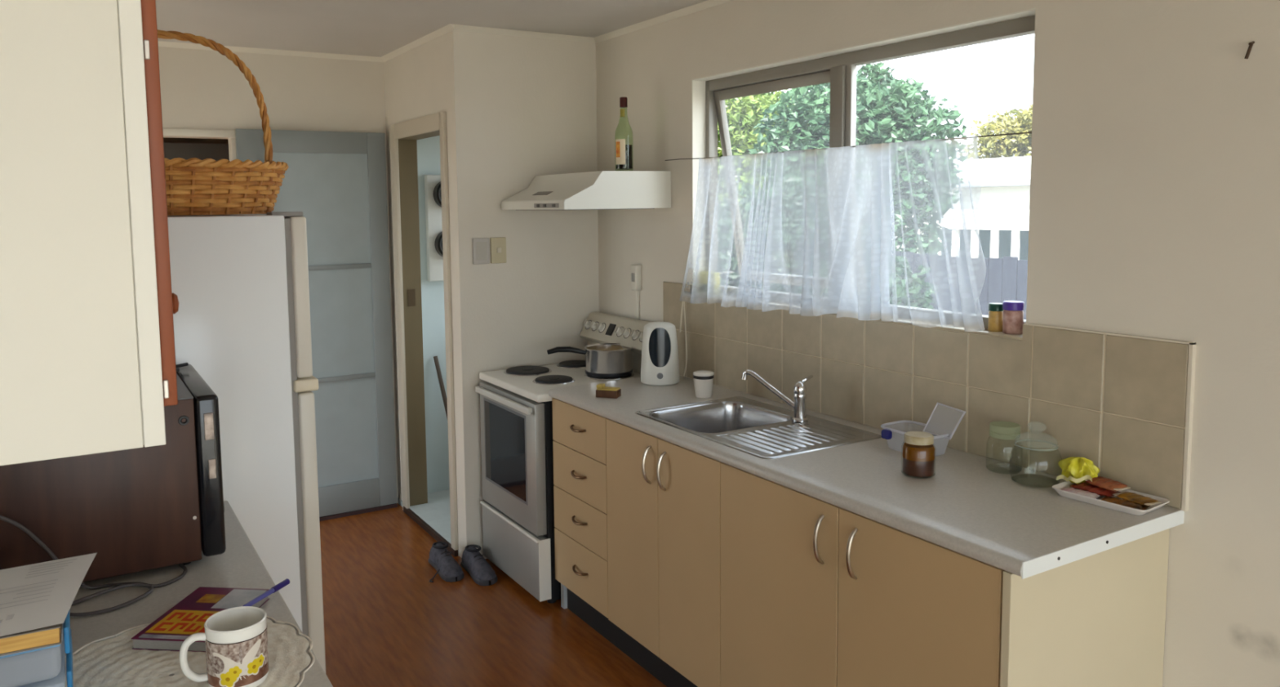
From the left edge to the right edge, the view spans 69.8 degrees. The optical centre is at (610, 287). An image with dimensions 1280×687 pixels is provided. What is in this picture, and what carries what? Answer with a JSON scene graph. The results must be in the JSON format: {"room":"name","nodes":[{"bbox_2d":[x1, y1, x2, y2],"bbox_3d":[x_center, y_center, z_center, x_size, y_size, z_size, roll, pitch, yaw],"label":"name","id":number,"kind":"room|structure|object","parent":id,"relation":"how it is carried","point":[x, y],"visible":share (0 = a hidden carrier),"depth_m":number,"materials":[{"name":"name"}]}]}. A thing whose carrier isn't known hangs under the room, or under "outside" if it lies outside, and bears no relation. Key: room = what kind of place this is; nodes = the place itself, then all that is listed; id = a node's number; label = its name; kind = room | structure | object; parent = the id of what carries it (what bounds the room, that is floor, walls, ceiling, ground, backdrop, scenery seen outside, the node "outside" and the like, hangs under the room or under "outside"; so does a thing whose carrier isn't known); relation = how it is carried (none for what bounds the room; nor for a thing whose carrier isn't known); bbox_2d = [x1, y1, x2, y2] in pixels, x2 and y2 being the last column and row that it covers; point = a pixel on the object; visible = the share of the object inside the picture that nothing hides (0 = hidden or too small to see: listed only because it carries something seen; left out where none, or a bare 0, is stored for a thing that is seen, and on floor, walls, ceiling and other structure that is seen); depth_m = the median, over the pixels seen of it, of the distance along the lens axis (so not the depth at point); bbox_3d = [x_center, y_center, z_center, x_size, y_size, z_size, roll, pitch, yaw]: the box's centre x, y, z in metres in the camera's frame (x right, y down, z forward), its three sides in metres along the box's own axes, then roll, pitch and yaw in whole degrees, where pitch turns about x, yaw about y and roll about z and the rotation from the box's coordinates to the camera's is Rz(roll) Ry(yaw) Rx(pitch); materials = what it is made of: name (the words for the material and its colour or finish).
{"room":"kitchen","nodes":[
{"label":"kitchen","id":0,"kind":"room"},
{"bbox_2d":[163,137,228,143],"bbox_3d":[-2.308,-0.025,5.191,1.890,2.400,1.400,-4,6,-31],"label":"wall","id":1,"kind":"structure","parent":0,"point":[193,140],"depth_m":5.66,"materials":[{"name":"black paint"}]},
{"bbox_2d":[163,142,229,203],"bbox_3d":[-2.392,0.176,5.257,0.590,1.990,0.030,-4,6,-31],"label":"wall","id":2,"kind":"structure","parent":0,"point":[216,152],"depth_m":5.19,"materials":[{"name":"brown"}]},
{"bbox_2d":[158,46,449,497],"bbox_3d":[-1.662,0.013,4.695,2.490,2.400,0.115,-4,6,-31],"label":"wall","id":3,"kind":"structure","parent":0,"point":[201,89],"depth_m":4.66,"materials":[{"name":"beige paint"}]},
{"bbox_2d":[162,128,235,137],"bbox_3d":[-2.256,-0.722,4.220,1.070,0.035,0.015,-4,6,-31],"label":"trim","id":4,"kind":"structure","parent":3,"relation":"attached to","point":[166,131],"depth_m":4.38,"materials":[{"name":"beige paint"}]},
{"bbox_2d":[235,128,397,516],"bbox_3d":[-1.492,0.198,4.713,0.730,1.985,0.035,-4,6,-31],"label":"door","id":5,"kind":"structure","parent":3,"relation":"in","point":[338,180],"depth_m":4.77,"materials":[{"name":"blue paint"}]},
{"bbox_2d":[319,502,396,520],"bbox_3d":[-1.491,1.198,4.802,0.740,0.018,0.050,-4,6,-31],"label":"trim","id":6,"kind":"structure","parent":3,"relation":"attached to","point":[391,505],"depth_m":4.86,"materials":[{"name":"grey"}]},
{"bbox_2d":[424,174,444,280],"bbox_3d":[-0.830,-0.331,5.034,0.355,0.575,0.104,-4,6,-31],"label":"board","id":7,"kind":"object","parent":3,"relation":"attached to","point":[433,193],"visible":0.12,"depth_m":4.96,"materials":[{"name":"white"}]},
{"bbox_2d":[383,34,458,548],"bbox_3d":[-0.908,0.016,4.571,0.101,2.400,0.900,-4,6,-31],"label":"wall","id":8,"kind":"structure","parent":0,"point":[415,84],"depth_m":4.51,"materials":[{"name":"beige paint"}]},
{"bbox_2d":[398,130,439,506],"bbox_3d":[-0.876,0.212,4.543,0.106,1.955,0.710,-4,6,-31],"label":"trim","id":9,"kind":"structure","parent":8,"relation":"attached to","point":[407,146],"depth_m":4.82,"materials":[{"name":"beige wood"}]},
{"bbox_2d":[390,111,457,550],"bbox_3d":[-0.927,0.203,4.505,0.018,2.040,0.770,-4,6,-31],"label":"trim","id":10,"kind":"structure","parent":8,"relation":"attached to","point":[436,122],"depth_m":4.28,"materials":[{"name":"beige paint"}]},
{"bbox_2d":[403,506,457,556],"bbox_3d":[-0.911,1.206,4.582,0.018,0.028,0.750,-4,6,-31],"label":"trim","id":11,"kind":"structure","parent":8,"relation":"attached to","point":[409,512],"depth_m":4.57,"materials":[{"name":"brown"}]},
{"bbox_2d":[157,0,733,62],"bbox_3d":[0.290,-0.892,1.297,2.490,0.022,7.600,-4,6,-31],"label":"trim","id":12,"kind":"structure","parent":8,"relation":"attached to","point":[709,3],"depth_m":4.21,"materials":[{"name":"beige paint"}]},
{"bbox_2d":[155,0,707,57],"bbox_3d":[-0.778,-0.951,1.413,5.200,0.100,9.100,-4,6,-31],"label":"ceiling","id":13,"kind":"structure","parent":0,"point":[366,28],"depth_m":3.81,"materials":[{"name":"paint"}]},
{"bbox_2d":[319,488,666,686],"bbox_3d":[-1.689,1.406,2.820,4.600,0.090,6.100,-4,6,-31],"label":"floor","id":14,"kind":"structure","parent":0,"point":[386,624],"depth_m":3.57,"materials":[{"name":"brown wood"}]},
{"bbox_2d":[167,211,325,672],"bbox_3d":[-1.242,0.606,2.492,0.765,1.612,0.604,-4,6,-31],"label":"refrigerator","id":15,"kind":"object","parent":14,"relation":"on","point":[240,282],"visible":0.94,"depth_m":2.33,"materials":[{"name":"white paint"}]},
{"bbox_2d":[157,29,288,215],"bbox_3d":[-1.183,-0.432,2.406,0.631,0.482,0.429,-4,6,-34],"label":"wicker basket","id":16,"kind":"object","parent":15,"relation":"on","point":[193,185],"visible":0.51,"depth_m":2.37,"materials":[{"name":"brown wicker"}]},
{"bbox_2d":[433,355,447,417],"bbox_3d":[-0.846,0.760,5.023,0.274,0.772,0.093,4,7,42],"label":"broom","id":17,"kind":"object","parent":14,"relation":"on","point":[435,357],"visible":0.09,"depth_m":5.03,"materials":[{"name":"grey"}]},
{"bbox_2d":[428,541,463,582],"bbox_3d":[-0.761,1.212,4.077,0.152,0.106,0.273,-4,6,-29],"label":"sneaker","id":18,"kind":"object","parent":14,"relation":"on","point":[447,567],"visible":1,"depth_m":4.04,"materials":[{"name":"grey fabric"}]},
{"bbox_2d":[460,544,497,585],"bbox_3d":[-0.584,1.212,4.047,0.098,0.105,0.273,-3,6,-28],"label":"sneaker","id":19,"kind":"object","parent":14,"relation":"on","point":[481,571],"visible":1,"depth_m":4.01,"materials":[{"name":"grey fabric"}]},
{"bbox_2d":[475,311,650,603],"bbox_3d":[-0.188,0.705,4.040,0.642,1.108,0.616,-4,6,-31],"label":"stove","id":20,"kind":"object","parent":14,"relation":"on","point":[516,408],"visible":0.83,"depth_m":3.86,"materials":[{"name":"white metal"}]},
{"bbox_2d":[479,363,640,402],"bbox_3d":[-0.175,0.397,4.010,0.615,0.032,0.596,-4,6,-31],"label":"cooktop","id":21,"kind":"object","parent":20,"relation":"in","point":[526,384],"depth_m":3.92,"materials":[{"name":"white metal"}]},
{"bbox_2d":[546,342,632,376],"bbox_3d":[-0.078,0.313,3.956,0.357,0.116,0.212,-3,6,-21],"label":"saucepan","id":22,"kind":"object","parent":20,"relation":"on","point":[602,359],"visible":1,"depth_m":3.91,"materials":[{"name":"silver metal"}]},
{"bbox_2d":[551,397,608,617],"bbox_3d":[0.108,0.864,3.624,0.593,0.862,0.421,-4,6,-31],"label":"drawer unit","id":23,"kind":"object","parent":14,"relation":"on","point":[579,434],"visible":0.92,"depth_m":3.46,"materials":[{"name":"beige laminate"}]},
{"bbox_2d":[567,587,697,686],"bbox_3d":[0.343,1.306,2.842,0.015,0.118,2.008,-4,6,-31],"label":"trim","id":24,"kind":"structure","parent":14,"relation":"on","point":[646,659],"depth_m":3.31,"materials":[{"name":"black"}]},
{"bbox_2d":[605,417,720,686],"bbox_3d":[0.383,0.844,3.152,0.599,0.744,0.665,-4,6,-31],"label":"base cabinet","id":25,"kind":"object","parent":14,"relation":"on","point":[664,497],"visible":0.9,"depth_m":2.97,"materials":[{"name":"beige laminate"}]},
{"bbox_2d":[720,462,1169,686],"bbox_3d":[0.810,0.961,2.461,0.617,0.864,0.972,-4,6,-31],"label":"base cabinet","id":26,"kind":"object","parent":14,"relation":"on","point":[815,592],"visible":0.86,"depth_m":2.16,"materials":[{"name":"beige laminate"}]},
{"bbox_2d":[548,375,1184,578],"bbox_3d":[0.544,0.473,2.876,0.600,0.034,2.088,-4,6,-31],"label":"countertop","id":27,"kind":"structure","parent":26,"relation":"on","point":[967,508],"depth_m":2.29,"materials":[{"name":"grey laminate"}]},
{"bbox_2d":[595,382,621,398],"bbox_3d":[-0.010,0.386,3.453,0.084,0.046,0.052,1,6,19],"label":"sponge","id":28,"kind":"object","parent":27,"relation":"on","point":[602,391],"visible":1,"depth_m":3.43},
{"bbox_2d":[640,321,679,386],"bbox_3d":[0.202,0.261,3.710,0.159,0.245,0.173,4,7,42],"label":"electric kettle","id":29,"kind":"object","parent":27,"relation":"on","point":[660,364],"visible":1,"depth_m":3.64,"materials":[{"name":"white plastic"}]},
{"bbox_2d":[679,301,687,377],"bbox_3d":[0.294,0.196,3.759,0.022,0.354,0.064,2,6,27],"label":"cord","id":30,"kind":"object","parent":29,"relation":"attached to","point":[682,302],"visible":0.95,"depth_m":3.77,"materials":[{"name":"beige plastic"}]},
{"bbox_2d":[693,369,714,397],"bbox_3d":[0.347,0.359,3.434,0.078,0.095,0.078,-4,6,-31],"label":"cup","id":31,"kind":"object","parent":27,"relation":"on","point":[703,379],"visible":1,"depth_m":3.41,"materials":[{"name":"beige ceramic"}]},
{"bbox_2d":[635,395,881,458],"bbox_3d":[0.460,0.522,3.012,0.477,0.162,0.713,-4,6,-31],"label":"sink","id":32,"kind":"object","parent":27,"relation":"in","point":[761,429],"visible":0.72,"depth_m":2.98,"materials":[{"name":"silver metal"}]},
{"bbox_2d":[741,368,813,422],"bbox_3d":[0.547,0.361,3.099,0.256,0.146,0.086,3,6,32],"label":"mixer tap","id":33,"kind":"object","parent":27,"relation":"on","point":[800,388],"visible":1,"depth_m":3.02,"materials":[{"name":"silver metal"}]},
{"bbox_2d":[902,431,936,476],"bbox_3d":[0.814,0.440,2.426,0.087,0.109,0.087,-4,6,-31],"label":"jam jar","id":34,"kind":"object","parent":27,"relation":"on","point":[918,449],"visible":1,"depth_m":2.40,"materials":[{"name":"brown glass"}]},
{"bbox_2d":[880,402,965,439],"bbox_3d":[0.884,0.404,2.644,0.155,0.136,0.208,-4,6,-31],"label":"plastic tub","id":35,"kind":"object","parent":27,"relation":"on","point":[886,433],"visible":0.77,"depth_m":2.65,"materials":[{"name":"blue"}]},
{"bbox_2d":[922,402,965,439],"bbox_3d":[0.895,0.404,2.647,0.132,0.136,0.201,-4,6,-31],"label":"lid","id":36,"kind":"object","parent":35,"relation":"in","point":[951,433],"depth_m":2.63,"materials":[{"name":"plastic"}]},
{"bbox_2d":[986,421,1022,469],"bbox_3d":[1.053,0.426,2.454,0.089,0.125,0.089,-4,6,-31],"label":"glass jar","id":37,"kind":"object","parent":27,"relation":"on","point":[998,429],"visible":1,"depth_m":2.42,"materials":[{"name":"glass"}]},
{"bbox_2d":[1008,448,1061,487],"bbox_3d":[1.085,0.420,2.341,0.122,0.157,0.122,-4,6,-31],"label":"glass jar","id":38,"kind":"object","parent":27,"relation":"on","point":[1011,449],"visible":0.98,"depth_m":2.31,"materials":[{"name":"clear glass"}]},
{"bbox_2d":[1052,480,1169,515],"bbox_3d":[1.194,0.501,2.199,0.132,0.019,0.224,-4,6,-35],"label":"tray","id":39,"kind":"object","parent":27,"relation":"on","point":[1098,501],"visible":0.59,"depth_m":2.17,"materials":[{"name":"white ceramic"}]},
{"bbox_2d":[1056,456,1099,484],"bbox_3d":[1.166,0.457,2.286,0.084,0.068,0.105,-4,6,-31],"label":"bag","id":40,"kind":"object","parent":39,"relation":"on","point":[1075,469],"visible":0.94,"depth_m":2.27,"materials":[{"name":"plastic"}]},
{"bbox_2d":[1060,486,1100,497],"bbox_3d":[1.142,0.498,2.233,0.035,0.012,0.085,-5,7,-41],"label":"snack packet","id":41,"kind":"object","parent":39,"relation":"on","point":[1086,493],"visible":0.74,"depth_m":2.22,"materials":[{"name":"pink plastic"}]},
{"bbox_2d":[1070,481,1121,496],"bbox_3d":[1.184,0.492,2.241,0.050,0.022,0.100,-4,6,-36],"label":"snack packet","id":42,"kind":"object","parent":39,"relation":"on","point":[1085,486],"visible":0.8,"depth_m":2.22,"materials":[{"name":"red plastic"}]},
{"bbox_2d":[1084,475,1130,491],"bbox_3d":[1.201,0.474,2.224,0.045,0.021,0.095,-3,6,-23],"label":"snack packet","id":43,"kind":"object","parent":42,"relation":"on","point":[1101,482],"visible":0.98,"depth_m":2.21,"materials":[{"name":"red plastic"}]},
{"bbox_2d":[1101,496,1150,510],"bbox_3d":[1.204,0.504,2.149,0.045,0.012,0.095,-6,7,-45],"label":"snack packet","id":44,"kind":"object","parent":39,"relation":"on","point":[1124,502],"visible":0.87,"depth_m":2.14,"materials":[{"name":"brown plastic"}]},
{"bbox_2d":[1112,491,1160,505],"bbox_3d":[1.237,0.495,2.158,0.045,0.013,0.090,-3,6,-25],"label":"snack packet","id":45,"kind":"object","parent":44,"relation":"on","point":[1131,496],"visible":1,"depth_m":2.15,"materials":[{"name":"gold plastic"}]},
{"bbox_3d":[-0.858,1.059,1.600,0.597,0.864,1.340,-4,6,-31],"label":"cabinet","id":46,"kind":"object","parent":14,"relation":"on","visible":0},
{"bbox_2d":[65,500,333,686],"bbox_3d":[-0.863,0.611,1.553,0.596,0.034,1.360,-4,6,-31],"label":"countertop","id":47,"kind":"structure","parent":46,"relation":"on","point":[240,566],"depth_m":1.74,"materials":[{"name":"grey laminate"}]},
{"bbox_2d":[17,622,73,686],"bbox_3d":[-0.921,0.582,1.333,0.238,0.063,0.231,-4,6,-31],"label":"food box","id":48,"kind":"object","parent":47,"relation":"on","point":[59,680],"visible":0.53,"depth_m":1.32,"materials":[{"name":"blue cardboard"}]},
{"bbox_2d":[0,609,70,686],"bbox_3d":[-0.921,0.516,1.327,0.238,0.063,0.231,-4,6,-31],"label":"food box","id":49,"kind":"object","parent":48,"relation":"on","point":[21,668],"visible":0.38,"depth_m":1.27,"materials":[{"name":"clear plastic"}]},
{"bbox_2d":[0,622,62,655],"bbox_3d":[-0.912,0.473,1.310,0.224,0.025,0.255,-4,6,-31],"label":"notebook","id":50,"kind":"object","parent":49,"relation":"on","point":[51,635],"visible":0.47,"depth_m":1.24,"materials":[{"name":"paper"}]},
{"bbox_2d":[0,552,97,635],"bbox_3d":[-0.883,0.452,1.327,0.214,0.010,0.276,-3,6,-23],"label":"paper","id":51,"kind":"object","parent":50,"relation":"on","point":[33,596],"visible":1,"depth_m":1.35,"materials":[{"name":"white paper"}]},
{"bbox_2d":[0,515,186,616],"bbox_3d":[-0.956,0.480,1.689,0.343,0.203,0.141,-5,7,-40],"label":"power cable","id":52,"kind":"object","parent":47,"relation":"on","point":[117,585],"visible":0.87,"depth_m":1.70,"materials":[{"name":"grey plastic"}]},
{"bbox_2d":[0,364,226,582],"bbox_3d":[-1.090,0.385,1.941,0.450,0.350,0.448,-4,6,-31],"label":"microwave","id":53,"kind":"object","parent":47,"relation":"on","point":[144,508],"visible":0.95,"depth_m":1.78,"materials":[{"name":"brown metal"}]},
{"bbox_2d":[175,362,188,371],"bbox_3d":[-1.008,0.184,2.116,0.062,0.016,0.034,-4,6,-31],"label":"clip","id":54,"kind":"object","parent":53,"relation":"on","point":[184,364],"visible":0.48,"depth_m":2.12,"materials":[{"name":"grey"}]},
{"bbox_2d":[65,615,315,686],"bbox_3d":[-0.683,0.601,1.426,0.426,0.003,0.430,1,6,19],"label":"placemat","id":55,"kind":"object","parent":47,"relation":"on","point":[112,661],"visible":0.62,"depth_m":1.46,"materials":[{"name":"beige fabric"}]},
{"bbox_2d":[131,586,269,651],"bbox_3d":[-0.711,0.576,1.603,0.136,0.019,0.205,0,5,6],"label":"paperback","id":56,"kind":"object","parent":55,"relation":"on","point":[187,617],"visible":0.8,"depth_m":1.58,"materials":[{"name":"purple paper"}]},
{"bbox_2d":[242,577,289,605],"bbox_3d":[-0.624,0.554,1.660,0.011,0.010,0.118,1,6,19],"label":"pen","id":57,"kind":"object","parent":56,"relation":"on","point":[286,581],"visible":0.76,"depth_m":1.66,"materials":[{"name":"blue plastic"}]},
{"bbox_2d":[178,605,269,686],"bbox_3d":[-0.583,0.551,1.398,0.114,0.099,0.089,0,5,2],"label":"mug","id":58,"kind":"object","parent":55,"relation":"on","point":[236,637],"visible":1,"depth_m":1.36,"materials":[{"name":"white ceramic"}]},
{"bbox_2d":[210,655,224,673],"bbox_3d":[-0.584,0.558,1.357,0.025,0.027,0.002,1,6,18],"label":"print","id":59,"kind":"object","parent":58,"relation":"on","point":[217,662],"depth_m":1.36},
{"bbox_2d":[213,652,241,667],"bbox_3d":[-0.569,0.552,1.356,0.041,0.028,0.005,-1,5,-1],"label":"print","id":60,"kind":"object","parent":58,"relation":"on","point":[220,660],"depth_m":1.36,"materials":[{"name":"beige ceramic"}]},
{"bbox_2d":[220,671,236,686],"bbox_3d":[-0.566,0.579,1.357,0.024,0.024,0.002,-1,5,-5],"label":"print","id":61,"kind":"object","parent":58,"relation":"on","point":[228,678],"depth_m":1.36,"materials":[{"name":"yellow ceramic"}]},
{"bbox_2d":[214,662,247,679],"bbox_3d":[-0.557,0.567,1.367,0.061,0.028,0.019,-4,6,-31],"label":"print","id":62,"kind":"object","parent":58,"relation":"on","point":[223,670],"depth_m":1.36,"materials":[{"name":"beige ceramic"}]},
{"bbox_2d":[228,665,242,677],"bbox_3d":[-0.556,0.568,1.358,0.018,0.018,0.001,-2,6,-18],"label":"print","id":63,"kind":"object","parent":58,"relation":"on","point":[234,671],"depth_m":1.36,"materials":[{"name":"yellow ceramic"}]},
{"bbox_2d":[205,626,266,644],"bbox_3d":[-0.571,0.521,1.395,0.088,0.002,0.088,-4,6,-34],"label":"print","id":64,"kind":"object","parent":58,"relation":"on","point":[256,635],"depth_m":1.36,"materials":[{"name":"white ceramic"}]},
{"bbox_2d":[204,627,268,676],"bbox_3d":[-0.570,0.552,1.398,0.088,0.061,0.088,-4,6,-31],"label":"print","id":65,"kind":"object","parent":58,"relation":"on","point":[246,654],"depth_m":1.36},
{"bbox_2d":[206,659,269,686],"bbox_3d":[-0.570,0.581,1.401,0.088,0.016,0.088,-4,6,-31],"label":"print","id":66,"kind":"object","parent":58,"relation":"attached to","point":[252,674],"depth_m":1.36},
{"bbox_2d":[239,638,261,667],"bbox_3d":[-0.538,0.547,1.370,0.004,0.035,0.036,4,7,41],"label":"print","id":67,"kind":"object","parent":58,"relation":"on","point":[250,649],"depth_m":1.37,"materials":[{"name":"beige ceramic"}]},
{"bbox_2d":[247,657,259,673],"bbox_3d":[-0.534,0.567,1.374,0.001,0.022,0.022,3,6,36],"label":"print","id":68,"kind":"object","parent":58,"relation":"on","point":[253,664],"depth_m":1.37,"materials":[{"name":"yellow ceramic"}]},
{"bbox_2d":[256,653,264,666],"bbox_3d":[-0.529,0.562,1.383,0.001,0.017,0.017,1,6,21],"label":"print","id":69,"kind":"object","parent":58,"relation":"on","point":[260,657],"depth_m":1.38,"materials":[{"name":"yellow ceramic"}]},
{"bbox_2d":[444,30,599,558],"bbox_3d":[-0.390,0.035,4.298,0.711,2.400,0.100,-4,6,-31],"label":"wall pier","id":70,"kind":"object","parent":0,"point":[519,109],"visible":0.57,"depth_m":4.18,"materials":[{"name":"beige paint"}]},
{"bbox_2d":[471,237,489,264],"bbox_3d":[-0.581,-0.165,4.099,0.078,0.116,0.016,-4,6,-31],"label":"wall switch","id":71,"kind":"object","parent":70,"relation":"attached to","point":[481,250],"visible":1,"depth_m":4.09,"materials":[{"name":"grey plastic"}]},
{"bbox_2d":[489,236,506,263],"bbox_3d":[-0.508,-0.170,4.141,0.074,0.116,0.019,-4,6,-31],"label":"wall switch","id":72,"kind":"object","parent":70,"relation":"attached to","point":[498,245],"visible":1,"depth_m":4.13,"materials":[{"name":"beige plastic"}]},
{"bbox_2d":[595,0,1279,686],"bbox_3d":[1.417,0.418,2.081,0.124,2.800,7.800,-4,6,-31],"label":"wall","id":73,"kind":"structure","parent":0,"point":[1147,351],"depth_m":2.27,"materials":[{"name":"beige paint"}]},
{"bbox_2d":[501,170,671,209],"bbox_3d":[-0.123,-0.420,3.984,0.514,0.157,0.605,-4,6,-31],"label":"range hood","id":74,"kind":"object","parent":73,"relation":"attached to","point":[602,189],"visible":1,"depth_m":3.77,"materials":[{"name":"white metal"}]},
{"bbox_2d":[614,97,633,168],"bbox_3d":[0.054,-0.647,3.875,0.078,0.311,0.077,-4,6,-31],"label":"bottle","id":75,"kind":"object","parent":74,"relation":"on","point":[624,153],"visible":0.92,"depth_m":3.85,"materials":[{"name":"green glass"}]},
{"bbox_2d":[616,141,619,157],"bbox_3d":[0.029,-0.582,3.852,0.021,0.065,0.002,4,7,42],"label":"label","id":76,"kind":"object","parent":75,"relation":"attached to","point":[617,142],"depth_m":3.85,"materials":[{"name":"orange paper"}]},
{"bbox_2d":[631,264,641,319],"bbox_3d":[0.111,0.021,4.114,0.034,0.250,0.045,-4,6,-31],"label":"socket","id":77,"kind":"object","parent":73,"relation":"attached to","point":[636,281],"visible":0.87,"depth_m":4.10,"materials":[{"name":"beige plastic"}]},
{"bbox_2d":[699,271,707,291],"bbox_3d":[0.400,-0.021,3.723,0.032,0.090,0.100,-4,6,-31],"label":"packet","id":78,"kind":"object","parent":73,"relation":"on","point":[703,274],"visible":0.28,"depth_m":3.73,"materials":[{"name":"beige"}]},
{"bbox_2d":[699,283,706,291],"bbox_3d":[0.388,0.001,3.717,0.002,0.033,0.094,-4,6,-31],"label":"print","id":79,"kind":"object","parent":78,"relation":"attached to","point":[702,286],"depth_m":3.74},
{"bbox_2d":[664,131,1031,332],"bbox_3d":[0.636,-0.184,3.150,0.086,0.588,1.716,-4,6,-31],"label":"curtain","id":80,"kind":"object","parent":73,"relation":"hanging from","point":[843,260],"visible":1,"depth_m":2.98,"materials":[{"name":"white fabric"}]},
{"bbox_2d":[705,15,1035,328],"bbox_3d":[0.851,-0.358,3.154,0.196,0.864,1.520,-4,6,-31],"label":"window","id":81,"kind":"structure","parent":73,"relation":"attached to","point":[839,70],"depth_m":3.11,"materials":[{"name":"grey metal"}]},
{"bbox_2d":[987,302,1004,331],"bbox_3d":[1.084,0.082,2.580,0.042,0.078,0.042,-4,6,-31],"label":"spice jar","id":82,"kind":"object","parent":73,"relation":"on","point":[996,311],"visible":0.89,"depth_m":2.56,"materials":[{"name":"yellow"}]},
{"bbox_2d":[1002,300,1024,333],"bbox_3d":[1.112,0.081,2.534,0.055,0.088,0.055,-4,6,-31],"label":"spice jar","id":83,"kind":"object","parent":73,"relation":"on","point":[1013,313],"visible":0.98,"depth_m":2.51,"materials":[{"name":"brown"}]},
{"bbox_2d":[1244,40,1254,58],"bbox_3d":[1.361,-0.506,1.952,0.024,0.039,0.014,-4,6,-31],"label":"nail","id":84,"kind":"object","parent":73,"relation":"attached to","point":[1251,44],"visible":1,"depth_m":1.95,"materials":[{"name":"brown"}]},
{"bbox_3d":[-2.154,0.374,3.010,0.110,2.800,5.350,-4,6,-31],"label":"wall","id":85,"kind":"structure","parent":0,"visible":0},
{"bbox_2d":[0,0,178,465],"bbox_3d":[-0.989,-0.338,1.466,0.402,0.987,1.182,-4,6,-31],"label":"upper cabinet","id":86,"kind":"object","parent":85,"relation":"attached to","point":[88,304],"visible":1,"depth_m":1.03,"materials":[{"name":"white paint"}]},
{"label":"outside","id":87,"kind":"structure","parent":0,"visible":0},
{"bbox_3d":[-0.040,1.722,4.592,120.000,0.020,120.000,-4,6,-31],"label":"ground","id":88,"kind":"structure","parent":87,"visible":0},
{"bbox_2d":[717,88,808,212],"bbox_3d":[2.108,-1.530,14.935,3.130,4.526,4.122,-5,7,-39],"label":"tree","id":89,"kind":"object","parent":88,"relation":"on","point":[744,113],"visible":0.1,"depth_m":13.46,"materials":[{"name":"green plant"}]},
{"bbox_2d":[727,173,937,308],"bbox_3d":[1.361,0.233,7.584,2.041,2.382,3.332,-4,6,-31],"label":"bush","id":90,"kind":"object","parent":88,"relation":"on","point":[899,286],"visible":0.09,"depth_m":6.88,"materials":[{"name":"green plant"}]},
{"bbox_2d":[748,62,967,256],"bbox_3d":[2.848,-0.781,10.822,2.377,3.767,2.383,0,5,12],"label":"tree","id":91,"kind":"object","parent":88,"relation":"on","point":[890,109],"visible":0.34,"depth_m":9.98,"materials":[{"name":"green plant"}]},
{"bbox_2d":[895,251,1027,319],"bbox_3d":[1.488,0.380,9.771,0.074,1.709,10.700,-4,6,-31],"label":"fence","id":92,"kind":"object","parent":88,"relation":"on","point":[1005,278],"visible":0.06,"depth_m":7.21,"materials":[{"name":"white wood"}]},
{"bbox_2d":[898,155,1031,260],"bbox_3d":[6.735,-0.480,12.309,2.260,2.800,9.000,-4,6,-31],"label":"neighboring house","id":93,"kind":"structure","parent":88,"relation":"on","point":[1002,210],"depth_m":12.94,"materials":[{"name":"white paint"}]},
{"bbox_2d":[969,103,1032,159],"bbox_3d":[7.324,-1.295,15.759,2.567,3.785,2.364,3,6,34],"label":"tree","id":94,"kind":"object","parent":88,"relation":"on","point":[1020,144],"visible":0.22,"depth_m":15.52,"materials":[{"name":"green plant"}]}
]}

